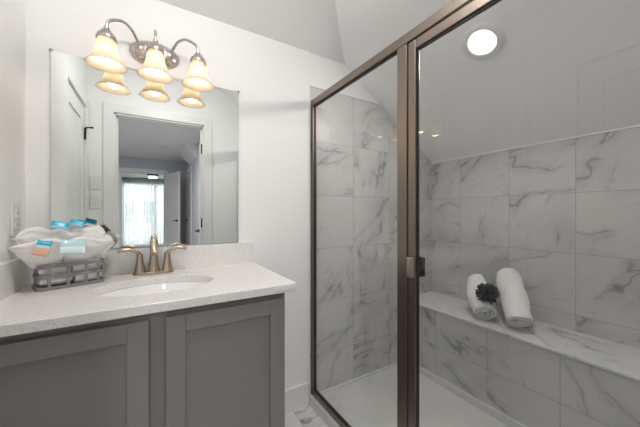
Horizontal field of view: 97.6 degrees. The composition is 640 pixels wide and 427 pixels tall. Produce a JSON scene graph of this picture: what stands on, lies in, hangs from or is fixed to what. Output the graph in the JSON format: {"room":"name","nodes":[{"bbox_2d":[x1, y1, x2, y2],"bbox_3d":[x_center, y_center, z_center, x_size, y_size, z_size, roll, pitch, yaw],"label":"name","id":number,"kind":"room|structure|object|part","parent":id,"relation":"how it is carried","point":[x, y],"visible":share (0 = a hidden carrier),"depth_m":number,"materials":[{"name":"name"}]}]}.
{"room":"bathroom","nodes":[
{"label":"bathroom","id":0,"kind":"room"},
{"bbox_2d":[0,0,25,262],"bbox_3d":[-1.050,-0.145,0.765,0.188,2.600,0.632,0,0,-31],"label":"wall","id":1,"kind":"structure","parent":0,"point":[12,12],"depth_m":0.95,"materials":[{"name":"white paint"}]},
{"bbox_2d":[11,202,20,235],"bbox_3d":[-1.068,0.020,0.986,0.009,0.116,0.074,0,0,-31],"label":"outlet","id":2,"kind":"object","parent":1,"relation":"attached to","point":[15,207],"visible":0.92,"depth_m":0.97,"materials":[{"name":"white plastic"}]},
{"bbox_2d":[15,209,19,217],"bbox_3d":[-1.066,0.000,0.987,0.004,0.028,0.034,0,0,-31],"label":"receptacle","id":3,"kind":"object","parent":2,"relation":"attached to","point":[17,211],"depth_m":0.98,"materials":[{"name":"white plastic"}]},
{"bbox_2d":[15,221,19,228],"bbox_3d":[-1.066,0.040,0.987,0.004,0.028,0.034,0,0,-31],"label":"receptacle","id":4,"kind":"object","parent":2,"relation":"attached to","point":[17,223],"depth_m":0.98,"materials":[{"name":"white plastic"}]},
{"bbox_2d":[26,0,378,389],"bbox_3d":[-0.164,-0.095,1.659,2.552,2.500,0.012,0,0,-31],"label":"wall","id":5,"kind":"structure","parent":0,"point":[271,77],"depth_m":1.52,"materials":[{"name":"white paint"}]},
{"bbox_2d":[32,242,252,282],"bbox_3d":[-0.743,0.209,1.290,0.877,0.109,0.020,0,0,-31],"label":"backsplash","id":6,"kind":"structure","parent":5,"relation":"attached to","point":[195,256],"depth_m":1.35,"materials":[{"name":"stone"}]},
{"bbox_2d":[48,48,239,248],"bbox_3d":[-0.748,-0.251,1.295,0.749,0.803,0.009,0,0,-31],"label":"mirror","id":7,"kind":"object","parent":5,"relation":"attached to","point":[139,159],"visible":0.97,"depth_m":1.26,"materials":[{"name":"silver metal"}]},
{"bbox_2d":[84,18,213,91],"bbox_3d":[-0.710,-0.691,1.209,0.467,0.223,0.194,0,0,-31],"label":"vanity light","id":8,"kind":"object","parent":5,"relation":"attached to","point":[156,58],"visible":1,"depth_m":1.18,"materials":[{"name":"white glass"}]},
{"bbox_3d":[-0.837,-0.631,1.098,0.135,0.103,0.135,0,0,-31],"label":"lamp shade","id":9,"kind":"part","parent":8,"relation":"part of","materials":[{"name":"beige glass"}]},
{"bbox_3d":[-0.837,-0.622,1.098,0.053,0.074,0.053,0,0,-31],"label":"bulb","id":10,"kind":"part","parent":8,"relation":"part of","materials":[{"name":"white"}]},
{"bbox_3d":[-0.818,-0.761,1.175,0.022,0.083,0.171,0,0,17],"label":"arm","id":11,"kind":"part","parent":8,"relation":"part of","materials":[{"name":"silver metal"}]},
{"bbox_3d":[-0.753,-0.730,1.280,0.200,0.116,0.029,0,0,-31],"label":"plate","id":12,"kind":"part","parent":8,"relation":"part of","materials":[{"name":"silver metal"}]},
{"bbox_3d":[-0.695,-0.622,1.183,0.053,0.074,0.053,0,0,-31],"label":"bulb","id":13,"kind":"part","parent":8,"relation":"part of","materials":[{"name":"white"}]},
{"bbox_3d":[-0.695,-0.631,1.183,0.135,0.103,0.135,0,0,-31],"label":"lamp shade","id":14,"kind":"part","parent":8,"relation":"part of","materials":[{"name":"beige glass"}]},
{"bbox_3d":[-0.630,-0.761,1.289,0.171,0.083,0.022,0,0,11],"label":"arm","id":15,"kind":"part","parent":8,"relation":"part of","materials":[{"name":"silver metal"}]},
{"bbox_3d":[-0.552,-0.631,1.269,0.135,0.103,0.135,0,0,-31],"label":"lamp shade","id":16,"kind":"part","parent":8,"relation":"part of","materials":[{"name":"beige glass"}]},
{"bbox_3d":[-0.552,-0.622,1.269,0.053,0.074,0.053,0,0,-31],"label":"bulb","id":17,"kind":"part","parent":8,"relation":"part of","materials":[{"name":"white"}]},
{"bbox_2d":[285,382,308,413],"bbox_3d":[-0.230,1.089,1.604,0.378,0.132,0.014,0,0,-31],"label":"baseboard","id":18,"kind":"structure","parent":5,"relation":"attached to","point":[296,397],"depth_m":1.65,"materials":[{"name":"paint"}]},
{"bbox_2d":[285,404,327,426],"bbox_3d":[0.272,1.195,1.003,2.700,0.080,1.800,0,0,-31],"label":"floor","id":19,"kind":"structure","parent":0,"point":[305,416],"depth_m":1.58,"materials":[{"name":"tile"}]},
{"bbox_2d":[0,293,284,426],"bbox_3d":[-0.624,0.724,1.062,0.845,0.862,0.534,0,0,-31],"label":"vanity cabinet","id":20,"kind":"object","parent":19,"relation":"on","point":[222,364],"visible":0.83,"depth_m":0.85,"materials":[{"name":"paint"}]},
{"bbox_3d":[-0.674,0.677,0.732,0.387,0.725,0.019,0,0,-31],"label":"door","id":21,"kind":"part","parent":20,"relation":"part of","materials":[{"name":"paint"}]},
{"bbox_2d":[0,242,295,336],"bbox_3d":[-0.605,0.224,1.068,0.885,0.138,0.544,0,0,-31],"label":"countertop","id":22,"kind":"structure","parent":20,"relation":"on","point":[230,273],"depth_m":0.96,"materials":[{"name":"stone"}]},
{"bbox_2d":[32,258,104,291],"bbox_3d":[-0.932,0.220,1.043,0.118,0.088,0.191,0,0,37],"label":"basket","id":23,"kind":"object","parent":22,"relation":"on","point":[99,268],"visible":0.7,"depth_m":1.00,"materials":[{"name":"grey metal"}]},
{"bbox_2d":[11,228,64,243],"bbox_3d":[-0.981,0.102,0.987,0.049,0.107,0.147,0,0,42],"label":"folded washcloth","id":24,"kind":"object","parent":23,"relation":"in","point":[28,234],"visible":0.57,"depth_m":0.96,"materials":[{"name":"white fabric"}]},
{"bbox_2d":[50,220,68,229],"bbox_3d":[-0.921,0.042,0.992,0.050,0.035,0.019,0,0,-40],"label":"packet","id":25,"kind":"object","parent":24,"relation":"on","point":[55,224],"visible":1,"depth_m":0.99,"materials":[{"name":"blue plastic"}]},
{"bbox_2d":[37,273,71,286],"bbox_3d":[-0.937,0.235,0.991,0.043,0.040,0.090,0,0,36],"label":"rolled washcloth","id":26,"kind":"object","parent":23,"relation":"in","point":[62,280],"visible":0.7,"depth_m":0.98,"materials":[{"name":"white fabric"}]},
{"bbox_2d":[38,261,67,274],"bbox_3d":[-0.944,0.194,0.995,0.039,0.041,0.083,0,0,39],"label":"rolled washcloth","id":27,"kind":"object","parent":26,"relation":"on","point":[60,269],"visible":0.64,"depth_m":0.98,"materials":[{"name":"white fabric"}]},
{"bbox_2d":[10,238,64,267],"bbox_3d":[-0.937,0.137,0.952,0.070,0.111,0.157,0,0,40],"label":"folded washcloth","id":28,"kind":"object","parent":27,"relation":"on","point":[24,251],"visible":0.78,"depth_m":0.94,"materials":[{"name":"white fabric"}]},
{"bbox_2d":[31,240,52,256],"bbox_3d":[-0.912,0.114,0.920,0.048,0.056,0.023,0,0,-38],"label":"packet","id":29,"kind":"object","parent":28,"relation":"on","point":[42,248],"visible":1,"depth_m":0.92,"materials":[{"name":"multicoloured paper"}]},
{"bbox_2d":[37,269,93,281],"bbox_3d":[-0.955,0.236,1.055,0.050,0.047,0.160,0,0,37],"label":"rolled washcloth","id":30,"kind":"object","parent":23,"relation":"in","point":[71,271],"visible":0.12,"depth_m":1.06,"materials":[{"name":"white fabric"}]},
{"bbox_3d":[-0.932,0.219,1.043,0.114,0.010,0.187,0,0,37],"label":"rail","id":31,"kind":"part","parent":23,"relation":"part of","materials":[{"name":"grey metal"}]},
{"bbox_3d":[-0.932,0.258,1.043,0.118,0.012,0.191,0,0,37],"label":"rail","id":32,"kind":"part","parent":23,"relation":"part of","materials":[{"name":"grey metal"}]},
{"bbox_2d":[72,269,102,282],"bbox_3d":[-0.882,0.238,1.065,0.037,0.042,0.091,0,0,37],"label":"rolled washcloth","id":33,"kind":"object","parent":23,"relation":"in","point":[92,276],"visible":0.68,"depth_m":1.04,"materials":[{"name":"white fabric"}]},
{"bbox_2d":[70,259,101,269],"bbox_3d":[-0.888,0.193,1.063,0.040,0.038,0.096,0,0,40],"label":"rolled washcloth","id":34,"kind":"object","parent":33,"relation":"on","point":[90,266],"visible":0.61,"depth_m":1.04,"materials":[{"name":"white fabric"}]},
{"bbox_2d":[54,236,113,261],"bbox_3d":[-0.876,0.135,1.033,0.068,0.103,0.184,0,0,35],"label":"folded washcloth","id":35,"kind":"object","parent":34,"relation":"on","point":[94,246],"visible":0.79,"depth_m":1.04,"materials":[{"name":"white fabric"}]},
{"bbox_2d":[60,240,84,253],"bbox_3d":[-0.862,0.116,0.977,0.027,0.053,0.070,0,0,39],"label":"packet","id":36,"kind":"object","parent":35,"relation":"on","point":[66,246],"visible":1,"depth_m":0.97,"materials":[{"name":"blue plastic"}]},
{"bbox_2d":[94,234,112,258],"bbox_3d":[-0.877,0.133,1.110,0.057,0.101,0.102,0,0,17],"label":"folded washcloth","id":37,"kind":"object","parent":23,"relation":"in","point":[105,252],"visible":0.35,"depth_m":1.12,"materials":[{"name":"white fabric"}]},
{"bbox_2d":[62,225,106,239],"bbox_3d":[-0.913,0.100,1.068,0.049,0.116,0.164,0,0,43],"label":"folded washcloth","id":38,"kind":"object","parent":37,"relation":"on","point":[99,231],"visible":0.5,"depth_m":1.06,"materials":[{"name":"white fabric"}]},
{"bbox_2d":[69,219,84,227],"bbox_3d":[-0.901,0.036,1.039,0.047,0.034,0.019,0,0,-30],"label":"packet","id":39,"kind":"object","parent":38,"relation":"on","point":[73,222],"visible":1,"depth_m":1.03,"materials":[{"name":"blue plastic"}]},
{"bbox_2d":[117,237,186,275],"bbox_3d":[-0.709,0.183,1.195,0.266,0.163,0.137,0,0,-31],"label":"faucet","id":40,"kind":"object","parent":22,"relation":"on","point":[153,268],"visible":1,"depth_m":1.21,"materials":[{"name":"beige metal"}]},
{"bbox_3d":[-0.804,0.166,1.183,0.091,0.042,0.024,0,0,-39],"label":"lever","id":41,"kind":"part","parent":40,"relation":"part of","materials":[{"name":"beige metal"}]},
{"bbox_3d":[-0.775,0.214,1.205,0.047,0.084,0.047,0,0,-31],"label":"handle","id":42,"kind":"part","parent":40,"relation":"part of","materials":[{"name":"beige metal"}]},
{"bbox_3d":[-0.731,0.258,1.232,0.156,0.012,0.052,0,0,-31],"label":"plate","id":43,"kind":"part","parent":40,"relation":"part of","materials":[{"name":"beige metal"}]},
{"bbox_3d":[-0.708,0.179,1.194,0.048,0.155,0.135,0,0,-31],"label":"spout","id":44,"kind":"part","parent":40,"relation":"part of","materials":[{"name":"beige metal"}]},
{"bbox_3d":[-0.686,0.214,1.258,0.047,0.084,0.047,0,0,-31],"label":"handle","id":45,"kind":"part","parent":40,"relation":"part of","materials":[{"name":"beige metal"}]},
{"bbox_3d":[-0.654,0.166,1.274,0.091,0.042,0.024,0,0,-23],"label":"lever","id":46,"kind":"part","parent":40,"relation":"part of","materials":[{"name":"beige metal"}]},
{"bbox_2d":[98,281,206,296],"bbox_3d":[-0.610,0.359,1.051,0.418,0.130,0.301,0,0,-31],"label":"sink basin","id":47,"kind":"object","parent":22,"relation":"in","point":[169,286],"visible":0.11,"depth_m":1.16,"materials":[{"name":"white ceramic"}]},
{"bbox_3d":[-0.304,0.677,0.954,0.387,0.725,0.019,0,0,-31],"label":"door","id":48,"kind":"part","parent":20,"relation":"part of","materials":[{"name":"paint"}]},
{"bbox_2d":[309,362,526,426],"bbox_3d":[0.675,1.116,1.253,0.808,0.078,1.548,0,0,-31],"label":"shower pan","id":49,"kind":"object","parent":19,"relation":"on","point":[369,399],"visible":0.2,"depth_m":1.64,"materials":[{"name":"plastic"}]},
{"bbox_2d":[311,0,501,426],"bbox_3d":[0.353,0.206,1.059,0.064,1.794,1.547,0,0,-31],"label":"shower door frame","id":50,"kind":"structure","parent":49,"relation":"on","point":[410,266],"depth_m":1.08,"materials":[{"name":"brown metal"}]},
{"bbox_3d":[0.331,0.210,1.100,0.028,1.726,0.049,0,0,-31],"label":"post","id":51,"kind":"part","parent":50,"relation":"part of","materials":[{"name":"brown metal"}]},
{"bbox_3d":[0.336,0.202,1.046,0.022,0.077,0.028,0,0,-31],"label":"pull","id":52,"kind":"part","parent":50,"relation":"part of","materials":[{"name":"silver metal"}]},
{"bbox_3d":[0.379,0.202,1.060,0.018,0.077,0.033,0,0,-31],"label":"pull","id":53,"kind":"part","parent":50,"relation":"part of","materials":[{"name":"grey metal"}]},
{"bbox_3d":[0.541,0.209,0.750,0.024,1.715,0.756,0,0,-31],"label":"door frame","id":54,"kind":"part","parent":50,"relation":"part of","materials":[{"name":"brown metal"}]},
{"bbox_2d":[158,0,639,161],"bbox_3d":[0.246,-0.873,0.991,2.567,0.943,1.566,0,0,-31],"label":"ceiling","id":55,"kind":"structure","parent":0,"point":[562,68],"depth_m":1.44,"materials":[{"name":"white paint"}]},
{"bbox_2d":[461,22,504,59],"bbox_3d":[0.773,-0.817,1.336,0.157,0.103,0.184,0,0,-31],"label":"recessed light","id":56,"kind":"object","parent":55,"relation":"in","point":[482,41],"visible":1,"depth_m":1.33,"materials":[{"name":"white plastic"}]},
{"bbox_2d":[468,30,495,53],"bbox_3d":[0.772,-0.816,1.336,0.104,0.068,0.122,0,0,-31],"label":"diffuser","id":57,"kind":"object","parent":56,"relation":"attached to","point":[479,41],"depth_m":1.33,"materials":[{"name":"white plastic"}]},
{"bbox_2d":[419,306,639,426],"bbox_3d":[1.170,0.903,1.550,0.347,0.504,1.548,0,0,-31],"label":"shower bench front","id":58,"kind":"structure","parent":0,"point":[534,386],"depth_m":1.42,"materials":[{"name":"stone"}]},
{"bbox_2d":[419,291,639,381],"bbox_3d":[1.165,0.645,1.547,0.359,0.012,1.548,0,0,-31],"label":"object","id":59,"kind":"structure","parent":58,"relation":"on","point":[620,359],"depth_m":1.42,"materials":[{"name":"stone"}]},
{"bbox_2d":[466,275,497,319],"bbox_3d":[1.017,0.523,1.768,0.146,0.228,0.304,0,0,18],"label":"rolled towel","id":60,"kind":"object","parent":59,"relation":"on","point":[483,310],"visible":0.64,"depth_m":1.67,"materials":[{"name":"white fabric"}]},
{"bbox_2d":[475,283,499,302],"bbox_3d":[0.988,0.470,1.655,0.128,0.128,0.129,0,0,-20],"label":"sponge","id":61,"kind":"object","parent":60,"relation":"on","point":[486,292],"visible":1,"depth_m":1.63,"materials":[{"name":"grey plastic"}]},
{"bbox_2d":[497,269,532,328],"bbox_3d":[1.122,0.488,1.627,0.137,0.302,0.329,0,0,22],"label":"rolled towel","id":62,"kind":"object","parent":59,"relation":"on","point":[516,310],"visible":1,"depth_m":1.56,"materials":[{"name":"white fabric"}]},
{"bbox_3d":[1.378,-0.145,1.675,0.113,2.600,1.572,0,0,-31],"label":"wall","id":63,"kind":"structure","parent":0,"visible":0},
{"bbox_2d":[431,124,639,162],"bbox_3d":[1.319,-0.416,1.633,0.006,0.010,1.560,0,0,-31],"label":"trim","id":64,"kind":"structure","parent":63,"relation":"attached to","point":[637,125],"depth_m":1.62,"materials":[{"name":"paint"}]},
{"bbox_2d":[432,126,639,348],"bbox_3d":[1.324,0.367,1.643,0.012,1.576,1.572,0,0,-31],"label":"wall tile","id":65,"kind":"structure","parent":63,"relation":"attached to","point":[564,215],"depth_m":1.60,"materials":[{"name":"stone"}]},
{"bbox_3d":[-0.164,-0.145,1.729,2.700,2.600,0.108,0,0,-31],"label":"wall","id":66,"kind":"structure","parent":0,"visible":0},
{"bbox_2d":[309,85,380,394],"bbox_3d":[0.188,0.160,1.861,0.591,1.890,0.004,0,0,-31],"label":"trim","id":67,"kind":"structure","parent":66,"relation":"attached to","point":[309,85],"depth_m":1.71,"materials":[{"name":"paint"}]},
{"bbox_2d":[310,86,431,393],"bbox_3d":[0.426,0.188,2.013,1.145,1.934,0.012,0,0,-31],"label":"wall tile","id":68,"kind":"structure","parent":66,"relation":"attached to","point":[357,138],"depth_m":1.89,"materials":[{"name":"stone"}]}
]}

